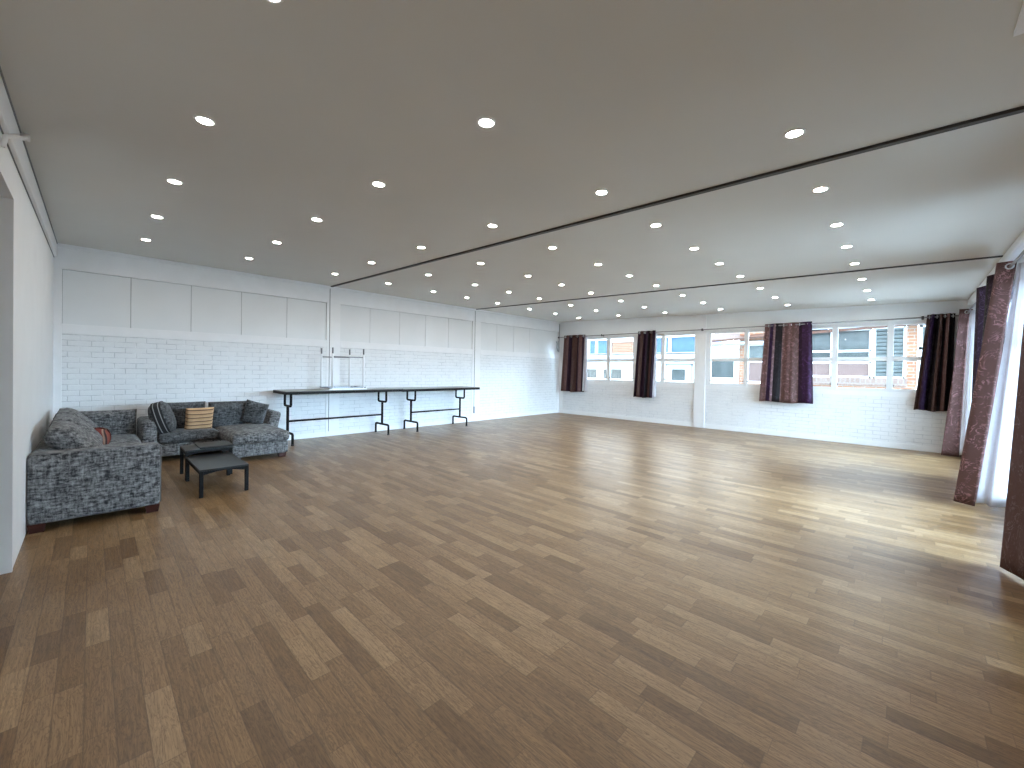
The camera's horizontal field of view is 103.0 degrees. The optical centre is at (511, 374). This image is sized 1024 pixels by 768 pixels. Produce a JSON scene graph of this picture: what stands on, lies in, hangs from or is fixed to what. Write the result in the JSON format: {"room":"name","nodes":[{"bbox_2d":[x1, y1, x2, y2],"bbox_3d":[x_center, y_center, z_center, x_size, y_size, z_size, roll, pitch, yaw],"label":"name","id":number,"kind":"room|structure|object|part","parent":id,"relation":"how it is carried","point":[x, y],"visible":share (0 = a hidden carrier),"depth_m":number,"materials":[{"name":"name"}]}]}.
{"room":"community hall","nodes":[
{"label":"community hall","id":0,"kind":"room"},
{"bbox_2d":[0,130,53,565],"bbox_3d":[-3.019,-0.192,2.279,9.735,3.037,0.200,2,1,44],"label":"wall","id":1,"kind":"structure","parent":0,"point":[33,257],"depth_m":3.34,"materials":[{"name":"white paint"}]},
{"bbox_2d":[0,167,13,574],"bbox_3d":[-2.955,0.080,2.211,1.238,2.497,0.214,2,1,44],"label":"door frame","id":2,"kind":"structure","parent":1,"relation":"attached to","point":[6,194],"depth_m":2.68,"materials":[{"name":"white paint"}]},
{"bbox_2d":[0,132,29,147],"bbox_3d":[-3.060,-1.450,2.521,0.063,0.326,0.604,0,1,-44],"label":"cable conduit","id":3,"kind":"object","parent":1,"relation":"attached to","point":[24,137],"visible":0.96,"depth_m":2.34,"materials":[{"name":"white paint"}]},
{"bbox_2d":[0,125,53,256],"bbox_3d":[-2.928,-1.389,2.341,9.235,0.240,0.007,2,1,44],"label":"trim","id":4,"kind":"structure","parent":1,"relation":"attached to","point":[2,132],"depth_m":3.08,"materials":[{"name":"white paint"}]},
{"bbox_2d":[0,67,57,256],"bbox_3d":[-2.918,-1.489,2.349,9.235,0.428,0.030,2,1,44],"label":"trim","id":5,"kind":"structure","parent":1,"relation":"attached to","point":[8,123],"depth_m":2.87,"materials":[{"name":"white paint"}]},
{"bbox_2d":[61,269,557,434],"bbox_3d":[-2.415,-0.258,9.722,0.240,3.037,11.728,2,1,44],"label":"wall","id":6,"kind":"structure","parent":0,"point":[100,373],"depth_m":7.56,"materials":[{"name":"white paint"}]},
{"bbox_3d":[-4.998,0.301,6.926,0.035,1.710,3.566,2,1,44],"label":"brick panel","id":7,"kind":"part","parent":6,"relation":"part of","materials":[{"name":"white brick"}]},
{"bbox_2d":[53,243,560,439],"bbox_3d":[-2.356,-0.253,9.629,0.045,3.032,11.278,2,1,44],"label":"trim","id":8,"kind":"structure","parent":6,"relation":"attached to","point":[67,259],"depth_m":7.72,"materials":[{"name":"white paint"}]},
{"bbox_2d":[328,317,329,430],"bbox_3d":[-3.685,-0.298,8.220,0.006,2.907,0.010,2,1,44],"label":"trim","id":9,"kind":"structure","parent":6,"relation":"attached to","point":[329,317],"depth_m":8.22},
{"bbox_3d":[-2.333,0.318,9.676,0.035,1.710,3.548,2,1,44],"label":"brick panel","id":10,"kind":"part","parent":6,"relation":"part of","materials":[{"name":"white brick"}]},
{"bbox_2d":[474,311,475,377],"bbox_3d":[-1.009,-0.360,10.979,0.006,2.743,0.010,2,1,44],"label":"trim","id":11,"kind":"structure","parent":6,"relation":"attached to","point":[475,311],"depth_m":10.98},
{"bbox_3d":[0.311,0.335,12.403,0.035,1.710,3.462,2,1,44],"label":"brick panel","id":12,"kind":"part","parent":6,"relation":"part of","materials":[{"name":"white brick"}]},
{"bbox_2d":[556,324,559,351],"bbox_3d":[1.517,-1.207,13.524,0.073,0.949,0.195,1,1,29],"label":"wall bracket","id":13,"kind":"object","parent":6,"relation":"attached to","point":[559,324],"visible":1,"depth_m":13.57,"materials":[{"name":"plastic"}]},
{"bbox_2d":[0,413,1023,767],"bbox_3d":[0.374,1.423,5.824,9.735,0.150,13.428,2,1,44],"label":"floor","id":14,"kind":"structure","parent":0,"point":[551,590],"depth_m":2.35,"materials":[{"name":"brown wood"}]},
{"bbox_2d":[27,434,161,533],"bbox_3d":[-4.761,0.948,4.685,3.162,0.650,0.836,2,1,44],"label":"sofa","id":15,"kind":"object","parent":14,"relation":"on","point":[124,473],"visible":0.8,"depth_m":3.56,"materials":[{"name":"grey fabric"}]},
{"bbox_3d":[-3.923,1.265,3.366,0.104,0.072,0.104,2,1,44],"label":"leg","id":16,"kind":"part","parent":15,"relation":"part of","materials":[{"name":"red wood"}]},
{"bbox_3d":[-4.987,0.857,4.449,3.040,0.430,0.167,2,1,44],"label":"backrest","id":17,"kind":"part","parent":15,"relation":"part of","materials":[{"name":"grey fabric"}]},
{"bbox_2d":[43,420,103,449],"bbox_3d":[-4.187,0.675,3.918,0.760,0.435,0.400,2,1,44],"label":"cushion","id":18,"kind":"object","parent":15,"relation":"on","point":[61,435],"visible":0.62,"depth_m":3.68,"materials":[{"name":"grey fabric"}]},
{"bbox_2d":[49,413,102,443],"bbox_3d":[-4.789,0.659,4.490,0.760,0.435,0.400,2,1,44],"label":"cushion","id":19,"kind":"object","parent":15,"relation":"on","point":[65,416],"visible":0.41,"depth_m":4.41,"materials":[{"name":"grey fabric"}]},
{"bbox_2d":[53,408,98,427],"bbox_3d":[-5.376,0.644,5.048,0.760,0.435,0.400,2,1,44],"label":"cushion","id":20,"kind":"object","parent":15,"relation":"on","point":[86,419],"visible":0.3,"depth_m":4.96,"materials":[{"name":"grey fabric"}]},
{"bbox_2d":[94,427,110,444],"bbox_3d":[-5.037,0.766,4.956,0.238,0.242,0.182,1,1,-27],"label":"throw pillow","id":21,"kind":"object","parent":15,"relation":"on","point":[105,433],"visible":0.3,"depth_m":4.96,"materials":[{"name":"red fabric"}]},
{"bbox_2d":[79,409,136,434],"bbox_3d":[-5.599,0.701,5.640,0.225,0.414,0.600,2,1,44],"label":"cushion","id":22,"kind":"object","parent":15,"relation":"on","point":[118,422],"visible":0.44,"depth_m":5.64,"materials":[{"name":"grey fabric"}]},
{"bbox_2d":[104,442,139,445],"bbox_3d":[-4.701,0.949,4.740,0.920,0.190,0.670,2,1,44],"label":"seat cushion","id":23,"kind":"object","parent":15,"relation":"on","point":[123,443],"depth_m":5.06,"materials":[{"name":"grey fabric"}]},
{"bbox_2d":[109,434,140,443],"bbox_3d":[-5.365,0.931,5.383,0.920,0.190,0.670,2,1,44],"label":"seat cushion","id":24,"kind":"object","parent":15,"relation":"on","point":[122,438],"depth_m":5.37,"materials":[{"name":"grey fabric"}]},
{"bbox_3d":[-3.427,1.268,3.878,0.104,0.072,0.104,2,1,44],"label":"leg","id":25,"kind":"part","parent":15,"relation":"part of","materials":[{"name":"red wood"}]},
{"bbox_2d":[180,444,232,473],"bbox_3d":[-3.924,1.102,5.232,0.445,0.360,0.480,2,1,44],"label":"coffee table","id":26,"kind":"object","parent":14,"relation":"on","point":[188,450],"visible":0.66,"depth_m":5.16,"materials":[{"name":"black wood"}]},
{"bbox_3d":[-4.226,1.106,5.215,0.035,0.342,0.035,2,1,44],"label":"leg","id":27,"kind":"part","parent":26,"relation":"part of","materials":[{"name":"black wood"}]},
{"bbox_3d":[-3.932,1.113,4.930,0.035,0.342,0.035,2,1,44],"label":"leg","id":28,"kind":"part","parent":26,"relation":"part of","materials":[{"name":"black wood"}]},
{"bbox_3d":[-3.773,0.964,5.086,0.018,0.040,0.410,2,1,44],"label":"rail","id":29,"kind":"part","parent":26,"relation":"part of","materials":[{"name":"black wood"}]},
{"bbox_2d":[195,440,233,448],"bbox_3d":[-3.849,0.910,5.265,0.420,0.024,0.350,2,1,44],"label":"serving board","id":30,"kind":"object","parent":26,"relation":"on","point":[215,444],"visible":1,"depth_m":5.21,"materials":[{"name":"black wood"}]},
{"bbox_3d":[-3.623,1.115,5.249,0.035,0.342,0.035,2,1,44],"label":"leg","id":31,"kind":"part","parent":26,"relation":"part of","materials":[{"name":"black wood"}]},
{"bbox_2d":[137,409,288,458],"bbox_3d":[-4.498,0.946,6.280,1.527,0.632,1.814,2,1,44],"label":"sofa","id":32,"kind":"object","parent":14,"relation":"on","point":[248,439],"visible":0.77,"depth_m":6.03,"materials":[{"name":"grey fabric"}]},
{"bbox_3d":[-5.335,0.908,5.953,0.770,0.535,0.180,2,1,44],"label":"arm","id":33,"kind":"part","parent":32,"relation":"part of"},
{"bbox_2d":[148,401,176,433],"bbox_3d":[-5.104,0.639,5.959,0.299,0.494,0.482,1,1,-32],"label":"throw pillow","id":34,"kind":"object","parent":32,"relation":"on","point":[166,424],"visible":0.89,"depth_m":5.80,"materials":[{"name":"grey fabric"}]},
{"bbox_2d":[160,401,205,428],"bbox_3d":[-5.084,0.651,6.297,0.238,0.450,0.550,2,1,44],"label":"cushion","id":35,"kind":"object","parent":32,"relation":"on","point":[178,408],"visible":0.38,"depth_m":6.22,"materials":[{"name":"grey fabric"}]},
{"bbox_2d":[157,428,218,443],"bbox_3d":[-4.948,0.925,6.208,0.610,0.194,0.715,2,1,44],"label":"seat cushion","id":36,"kind":"object","parent":32,"relation":"on","point":[180,435],"depth_m":6.02,"materials":[{"name":"grey fabric"}]},
{"bbox_2d":[184,407,213,429],"bbox_3d":[-4.784,0.692,6.235,0.191,0.368,0.356,2,1,44],"label":"throw pillow","id":37,"kind":"object","parent":32,"relation":"on","point":[195,418],"visible":0.94,"depth_m":6.18,"materials":[{"name":"beige fabric"}]},
{"bbox_2d":[208,401,245,427],"bbox_3d":[-4.680,0.664,6.713,0.236,0.440,0.540,2,1,44],"label":"cushion","id":38,"kind":"object","parent":32,"relation":"on","point":[225,413],"visible":0.75,"depth_m":6.63,"materials":[{"name":"grey fabric"}]},
{"bbox_2d":[214,423,288,444],"bbox_3d":[-4.168,0.932,6.489,1.344,0.199,0.781,2,1,44],"label":"cushion","id":39,"kind":"object","parent":32,"relation":"on","point":[248,433],"depth_m":6.14,"materials":[{"name":"grey fabric"}]},
{"bbox_2d":[240,399,268,423],"bbox_3d":[-4.312,0.650,6.832,0.436,0.469,0.173,1,1,-21],"label":"throw pillow","id":40,"kind":"object","parent":32,"relation":"on","point":[254,412],"visible":0.98,"depth_m":6.78,"materials":[{"name":"grey fabric"}]},
{"bbox_3d":[-4.275,0.833,7.166,0.600,0.417,0.233,2,1,44],"label":"arm","id":41,"kind":"part","parent":32,"relation":"part of"},
{"bbox_3d":[-3.578,1.240,6.330,0.104,0.072,0.104,2,1,44],"label":"leg","id":42,"kind":"part","parent":32,"relation":"part of","materials":[{"name":"red wood"}]},
{"bbox_2d":[185,452,248,498],"bbox_3d":[-3.440,1.147,4.738,0.910,0.295,0.445,2,1,44],"label":"coffee table","id":43,"kind":"object","parent":14,"relation":"on","point":[205,464],"visible":1,"depth_m":4.58,"materials":[{"name":"black wood"}]},
{"bbox_3d":[-3.897,1.147,4.896,0.035,0.277,0.035,2,1,44],"label":"leg","id":44,"kind":"part","parent":43,"relation":"part of","materials":[{"name":"black wood"}]},
{"bbox_3d":[-3.583,1.035,4.588,0.840,0.037,0.018,2,1,44],"label":"rail","id":45,"kind":"part","parent":43,"relation":"part of","materials":[{"name":"black wood"}]},
{"bbox_3d":[-3.269,1.164,4.287,0.035,0.277,0.035,2,1,44],"label":"leg","id":46,"kind":"part","parent":43,"relation":"part of","materials":[{"name":"black wood"}]},
{"bbox_3d":[-3.122,1.046,4.431,0.018,0.040,0.375,2,1,44],"label":"rail","id":47,"kind":"part","parent":43,"relation":"part of","materials":[{"name":"black wood"}]},
{"bbox_3d":[-2.983,1.165,4.581,0.035,0.277,0.035,2,1,44],"label":"leg","id":48,"kind":"part","parent":43,"relation":"part of","materials":[{"name":"black wood"}]},
{"bbox_2d":[273,387,402,445],"bbox_3d":[-3.355,0.780,8.070,0.700,0.965,2.283,2,1,44],"label":"trestle table","id":49,"kind":"object","parent":14,"relation":"on","point":[284,392],"visible":0.88,"depth_m":7.71,"materials":[{"name":"black metal"}]},
{"bbox_2d":[318,347,366,389],"bbox_3d":[-3.324,-0.103,8.028,0.530,0.800,0.740,2,1,44],"label":"table","id":50,"kind":"object","parent":49,"relation":"on","point":[331,387],"visible":1,"depth_m":7.94,"materials":[{"name":"silver metal"}]},
{"bbox_3d":[-3.719,-0.068,7.951,0.035,0.662,0.035,2,1,44],"label":"leg","id":51,"kind":"part","parent":50,"relation":"part of","materials":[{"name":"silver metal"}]},
{"bbox_3d":[-3.368,-0.059,7.653,0.035,0.662,0.035,2,1,44],"label":"leg","id":52,"kind":"part","parent":50,"relation":"part of","materials":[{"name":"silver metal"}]},
{"bbox_3d":[-3.329,-0.065,8.354,0.035,0.662,0.035,2,1,44],"label":"leg","id":53,"kind":"part","parent":50,"relation":"part of","materials":[{"name":"silver metal"}]},
{"bbox_3d":[-2.947,-0.056,8.087,0.035,0.662,0.035,2,1,44],"label":"leg","id":54,"kind":"part","parent":50,"relation":"part of","materials":[{"name":"silver metal"}]},
{"bbox_2d":[397,386,479,431],"bbox_3d":[-1.809,0.793,9.665,0.700,0.957,2.151,2,1,44],"label":"trestle table","id":55,"kind":"object","parent":14,"relation":"on","point":[445,388],"visible":0.97,"depth_m":9.45,"materials":[{"name":"black metal"}]},
{"bbox_2d":[0,0,1023,321],"bbox_3d":[0.425,-1.651,5.793,9.735,0.440,13.428,2,1,44],"label":"ceiling","id":56,"kind":"structure","parent":0,"point":[311,103],"depth_m":2.60,"materials":[{"name":"paint"}]},
{"bbox_2d":[150,215,163,218],"bbox_3d":[-3.760,-1.669,4.318,0.110,0.011,0.110,4,2,44],"label":"recessed light","id":57,"kind":"object","parent":56,"relation":"in","point":[154,216],"visible":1,"depth_m":4.31,"materials":[{"name":"white"}]},
{"bbox_2d":[166,178,182,184],"bbox_3d":[-2.820,-1.611,3.407,0.110,0.011,0.110,4,2,44],"label":"recessed light","id":58,"kind":"object","parent":56,"relation":"in","point":[174,181],"visible":1,"depth_m":3.40,"materials":[{"name":"white"}]},
{"bbox_2d":[194,115,215,125],"bbox_3d":[-1.880,-1.552,2.495,0.110,0.011,0.110,4,2,44],"label":"recessed light","id":59,"kind":"object","parent":56,"relation":"in","point":[201,119],"visible":1,"depth_m":2.49,"materials":[{"name":"white"}]},
{"bbox_2d":[266,0,284,3],"bbox_3d":[-0.947,-1.495,1.590,0.110,0.011,0.110,4,2,44],"label":"recessed light","id":60,"kind":"object","parent":56,"relation":"in","point":[271,1],"visible":1,"depth_m":1.63,"materials":[{"name":"white"}]},
{"bbox_2d":[311,217,321,221],"bbox_3d":[-2.025,-1.605,4.227,0.110,0.011,0.110,4,2,44],"label":"recessed light","id":61,"kind":"object","parent":56,"relation":"in","point":[312,218],"visible":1,"depth_m":4.22,"materials":[{"name":"white"}]},
{"bbox_2d":[372,181,385,186],"bbox_3d":[-1.085,-1.546,3.315,0.110,0.011,0.110,4,2,44],"label":"recessed light","id":62,"kind":"object","parent":56,"relation":"in","point":[375,183],"visible":1,"depth_m":3.31,"materials":[{"name":"white"}]},
{"bbox_2d":[477,117,494,127],"bbox_3d":[-0.152,-1.489,2.410,0.110,0.011,0.110,4,2,44],"label":"recessed light","id":63,"kind":"object","parent":56,"relation":"in","point":[485,122],"visible":1,"depth_m":2.40,"materials":[{"name":"white"}]},
{"bbox_2d":[487,224,497,227],"bbox_3d":[-0.203,-1.540,4.224,0.110,0.011,0.110,4,2,44],"label":"recessed light","id":64,"kind":"object","parent":56,"relation":"in","point":[488,225],"visible":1,"depth_m":4.21,"materials":[{"name":"white"}]},
{"bbox_2d":[595,189,607,194],"bbox_3d":[0.730,-1.482,3.320,0.110,0.011,0.110,4,2,44],"label":"recessed light","id":65,"kind":"object","parent":56,"relation":"in","point":[600,191],"visible":1,"depth_m":3.31,"materials":[{"name":"white"}]},
{"bbox_2d":[650,223,661,226],"bbox_3d":[1.424,-1.477,4.036,0.110,0.011,0.110,4,2,44],"label":"recessed light","id":66,"kind":"object","parent":56,"relation":"in","point":[653,224],"visible":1,"depth_m":4.02,"materials":[{"name":"white"}]},
{"bbox_2d":[331,106,1023,286],"bbox_3d":[-0.369,-1.561,5.040,9.145,0.251,0.042,2,1,44],"label":"trim","id":67,"kind":"structure","parent":56,"relation":"attached to","point":[1017,110],"depth_m":2.88,"materials":[{"name":"metal"}]},
{"bbox_2d":[476,255,1002,309],"bbox_3d":[2.300,-1.543,7.804,9.130,0.247,0.036,2,1,44],"label":"trim","id":68,"kind":"structure","parent":56,"relation":"attached to","point":[1001,255],"depth_m":6.04,"materials":[{"name":"metal"}]},
{"bbox_2d":[783,128,805,138],"bbox_3d":[1.669,-1.424,2.408,0.110,0.011,0.110,4,2,44],"label":"recessed light","id":69,"kind":"object","parent":56,"relation":"in","point":[796,132],"visible":1,"depth_m":2.40,"materials":[{"name":"white"}]},
{"bbox_2d":[812,186,828,191],"bbox_3d":[2.364,-1.419,3.125,0.110,0.011,0.110,4,2,44],"label":"recessed light","id":70,"kind":"object","parent":56,"relation":"in","point":[821,188],"visible":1,"depth_m":3.12,"materials":[{"name":"white"}]},
{"bbox_2d":[830,223,843,226],"bbox_3d":[3.071,-1.413,3.854,0.110,0.011,0.110,4,2,44],"label":"recessed light","id":71,"kind":"object","parent":56,"relation":"in","point":[834,224],"visible":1,"depth_m":3.84,"materials":[{"name":"white"}]},
{"bbox_2d":[1013,1,1023,36],"bbox_3d":[1.980,-1.377,1.268,0.455,0.026,0.665,2,1,44],"label":"ceiling hatch","id":72,"kind":"object","parent":56,"relation":"attached to","point":[1019,29],"visible":1,"depth_m":1.61,"materials":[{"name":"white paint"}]},
{"bbox_2d":[559,302,975,446],"bbox_3d":[4.969,-0.137,10.520,9.735,3.026,0.202,2,1,44],"label":"wall","id":73,"kind":"structure","parent":0,"point":[876,418],"depth_m":9.32,"materials":[{"name":"white paint"}]},
{"bbox_2d":[563,335,635,382],"bbox_3d":[2.692,-0.454,12.721,2.600,1.400,0.194,2,1,44],"label":"window","id":74,"kind":"structure","parent":73,"relation":"in","point":[608,360],"depth_m":12.35,"materials":[{"name":"white plastic"}]},
{"bbox_3d":[3.221,0.776,12.079,4.260,0.890,0.015,2,1,44],"label":"brick panel","id":75,"kind":"part","parent":73,"relation":"part of","materials":[{"name":"white brick"}]},
{"bbox_2d":[636,332,694,384],"bbox_3d":[4.235,-0.413,11.225,1.700,1.400,0.194,2,1,44],"label":"window","id":76,"kind":"structure","parent":73,"relation":"in","point":[663,336],"depth_m":11.16,"materials":[{"name":"white plastic"}]},
{"bbox_2d":[693,314,706,427],"bbox_3d":[4.835,-0.080,10.487,0.270,2.908,0.035,2,1,44],"label":"trim","id":77,"kind":"structure","parent":73,"relation":"attached to","point":[700,320],"depth_m":10.47,"materials":[{"name":"white paint"}]},
{"bbox_2d":[705,328,764,386],"bbox_3d":[5.640,-0.376,9.862,1.755,1.400,0.194,2,1,44],"label":"window","id":78,"kind":"structure","parent":73,"relation":"in","point":[709,359],"depth_m":10.00,"materials":[{"name":"white plastic"}]},
{"bbox_2d":[559,380,915,397],"bbox_3d":[4.892,0.331,10.454,9.235,0.090,0.025,2,1,44],"label":"window sill","id":79,"kind":"structure","parent":73,"relation":"attached to","point":[815,391],"depth_m":9.57,"materials":[{"name":"white paint"}]},
{"bbox_2d":[558,409,941,452],"bbox_3d":[4.875,1.321,10.463,9.235,0.110,0.027,2,1,44],"label":"baseboard","id":80,"kind":"structure","parent":73,"relation":"attached to","point":[710,426],"depth_m":9.24,"materials":[{"name":"white paint"}]},
{"bbox_2d":[558,315,958,337],"bbox_3d":[4.837,-1.130,10.418,9.120,0.060,0.152,2,1,44],"label":"curtain rod","id":81,"kind":"object","parent":73,"relation":"attached to","point":[921,317],"visible":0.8,"depth_m":9.19,"materials":[{"name":"metal"}]},
{"bbox_2d":[561,335,587,391],"bbox_3d":[1.982,-0.340,13.112,1.004,1.830,0.134,2,1,44],"label":"curtain","id":82,"kind":"object","parent":81,"relation":"hanging from","point":[575,350],"visible":1,"depth_m":13.08,"materials":[{"name":"fabric"}]},
{"bbox_2d":[633,330,656,397],"bbox_3d":[3.716,-0.272,11.430,0.649,1.875,0.134,2,1,44],"label":"curtain","id":83,"kind":"object","parent":81,"relation":"hanging from","point":[645,370],"visible":1,"depth_m":11.38,"materials":[{"name":"fabric"}]},
{"bbox_2d":[759,321,812,403],"bbox_3d":[6.117,-0.250,9.102,1.019,1.790,0.079,2,1,44],"label":"curtain","id":84,"kind":"object","parent":81,"relation":"hanging from","point":[787,359],"visible":1,"depth_m":9.07,"materials":[{"name":"fabric"}]},
{"bbox_2d":[914,313,954,411],"bbox_3d":[7.768,-0.206,7.503,0.121,1.790,0.503,0,1,-44],"label":"curtain","id":85,"kind":"object","parent":81,"relation":"hanging from","point":[935,375],"visible":0.96,"depth_m":7.47,"materials":[{"name":"fabric"}]},
{"bbox_2d":[560,300,967,322],"bbox_3d":[4.927,-1.511,10.417,9.205,0.263,0.020,2,1,44],"label":"trim","id":86,"kind":"structure","parent":73,"relation":"attached to","point":[957,300],"depth_m":9.02,"materials":[{"name":"white paint"}]},
{"bbox_3d":[6.483,0.863,8.916,4.290,0.890,0.015,2,1,44],"label":"brick panel","id":87,"kind":"part","parent":73,"relation":"part of","materials":[{"name":"white brick"}]},
{"bbox_2d":[812,318,956,392],"bbox_3d":[7.194,-0.335,8.355,2.575,1.400,0.194,2,1,44],"label":"window","id":88,"kind":"structure","parent":73,"relation":"in","point":[889,385],"depth_m":8.17,"materials":[{"name":"white plastic"}]},
{"bbox_2d":[1012,255,1023,332],"bbox_3d":[4.377,0.043,3.136,0.200,2.798,11.728,2,1,44],"label":"wall","id":89,"kind":"structure","parent":0,"point":[1021,260],"depth_m":4.51,"materials":[{"name":"white paint"}]},
{"bbox_2d":[967,250,1023,312],"bbox_3d":[5.520,-1.074,4.543,0.168,0.060,7.320,2,1,44],"label":"curtain rod","id":90,"kind":"object","parent":89,"relation":"attached to","point":[1021,254],"visible":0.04,"depth_m":3.90,"materials":[{"name":"metal"}]},
{"bbox_2d":[941,309,974,456],"bbox_3d":[7.822,0.165,7.154,0.357,2.563,0.439,2,1,44],"label":"curtain","id":91,"kind":"object","parent":90,"relation":"hanging from","point":[960,398],"visible":0.88,"depth_m":7.04,"materials":[{"name":"fabric"}]},
{"bbox_2d":[953,261,1023,506],"bbox_3d":[5.585,0.150,4.903,0.439,2.563,2.088,2,1,44],"label":"curtain","id":92,"kind":"object","parent":90,"relation":"hanging from","point":[983,474],"visible":0.98,"depth_m":4.24,"materials":[{"name":"fabric"}]},
{"bbox_2d":[1000,323,1023,579],"bbox_3d":[3.386,0.138,2.502,0.239,2.563,1.217,1,1,37],"label":"curtain","id":93,"kind":"object","parent":90,"relation":"hanging from","point":[1012,550],"visible":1,"depth_m":2.91,"materials":[{"name":"fabric"}]},
{"bbox_2d":[968,230,1023,304],"bbox_3d":[4.271,-1.304,3.212,0.110,0.113,11.278,2,1,44],"label":"trim","id":94,"kind":"structure","parent":89,"relation":"attached to","point":[1017,247],"depth_m":4.33,"materials":[{"name":"white paint"}]},
{"bbox_2d":[1003,292,1012,346],"bbox_3d":[6.815,0.176,5.719,0.130,2.360,3.500,2,1,44],"label":"window","id":95,"kind":"structure","parent":89,"relation":"in","point":[1012,292],"depth_m":5.26,"materials":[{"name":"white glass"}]},
{"label":"outside","id":96,"kind":"structure","parent":0,"visible":0},
{"bbox_3d":[8.111,1.632,14.157,36.000,0.160,36.366,2,1,44],"label":"ground","id":97,"kind":"structure","parent":96,"visible":0},
{"bbox_2d":[588,339,611,353],"bbox_3d":[5.263,-0.270,23.417,2.350,3.360,3.250,2,1,44],"label":"building","id":98,"kind":"structure","parent":97,"relation":"on","point":[595,346],"depth_m":21.93,"materials":[{"name":"white"}]},
{"bbox_3d":[4.541,-0.192,21.992,0.120,3.210,0.100,2,1,44],"label":"post","id":99,"kind":"part","parent":98,"relation":"part of","materials":[{"name":"white"}]},
{"bbox_2d":[611,338,632,353],"bbox_3d":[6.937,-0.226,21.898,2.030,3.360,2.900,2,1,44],"label":"brick building","id":100,"kind":"structure","parent":97,"relation":"on","point":[619,345],"depth_m":21.15,"materials":[{"name":"beige brick"}]},
{"bbox_2d":[587,352,694,381],"bbox_3d":[3.937,0.240,19.341,11.140,2.380,3.944,2,1,44],"label":"annex building","id":101,"kind":"structure","parent":97,"relation":"on","point":[675,371],"depth_m":16.06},
{"bbox_2d":[657,335,721,352],"bbox_3d":[8.619,-0.181,20.163,2.500,3.360,3.250,2,1,44],"label":"building","id":102,"kind":"structure","parent":97,"relation":"on","point":[679,343],"depth_m":18.96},
{"bbox_3d":[7.412,-0.116,19.208,0.120,3.210,0.100,2,1,44],"label":"post","id":103,"kind":"part","parent":102,"relation":"part of","materials":[{"name":"white"}]},
{"bbox_2d":[711,324,925,389],"bbox_3d":[10.600,-0.626,13.085,7.020,4.460,4.459,2,1,44],"label":"brick house","id":104,"kind":"structure","parent":97,"relation":"on","point":[852,341],"depth_m":11.59,"materials":[{"name":"brick"}]},
{"bbox_3d":[9.623,0.201,11.597,2.320,0.205,0.150,2,1,44],"label":"sill","id":105,"kind":"part","parent":104,"relation":"part of","materials":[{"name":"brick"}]},
{"bbox_3d":[10.733,0.173,10.500,0.400,2.920,0.080,2,1,44],"label":"door frame","id":106,"kind":"part","parent":104,"relation":"part of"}
]}

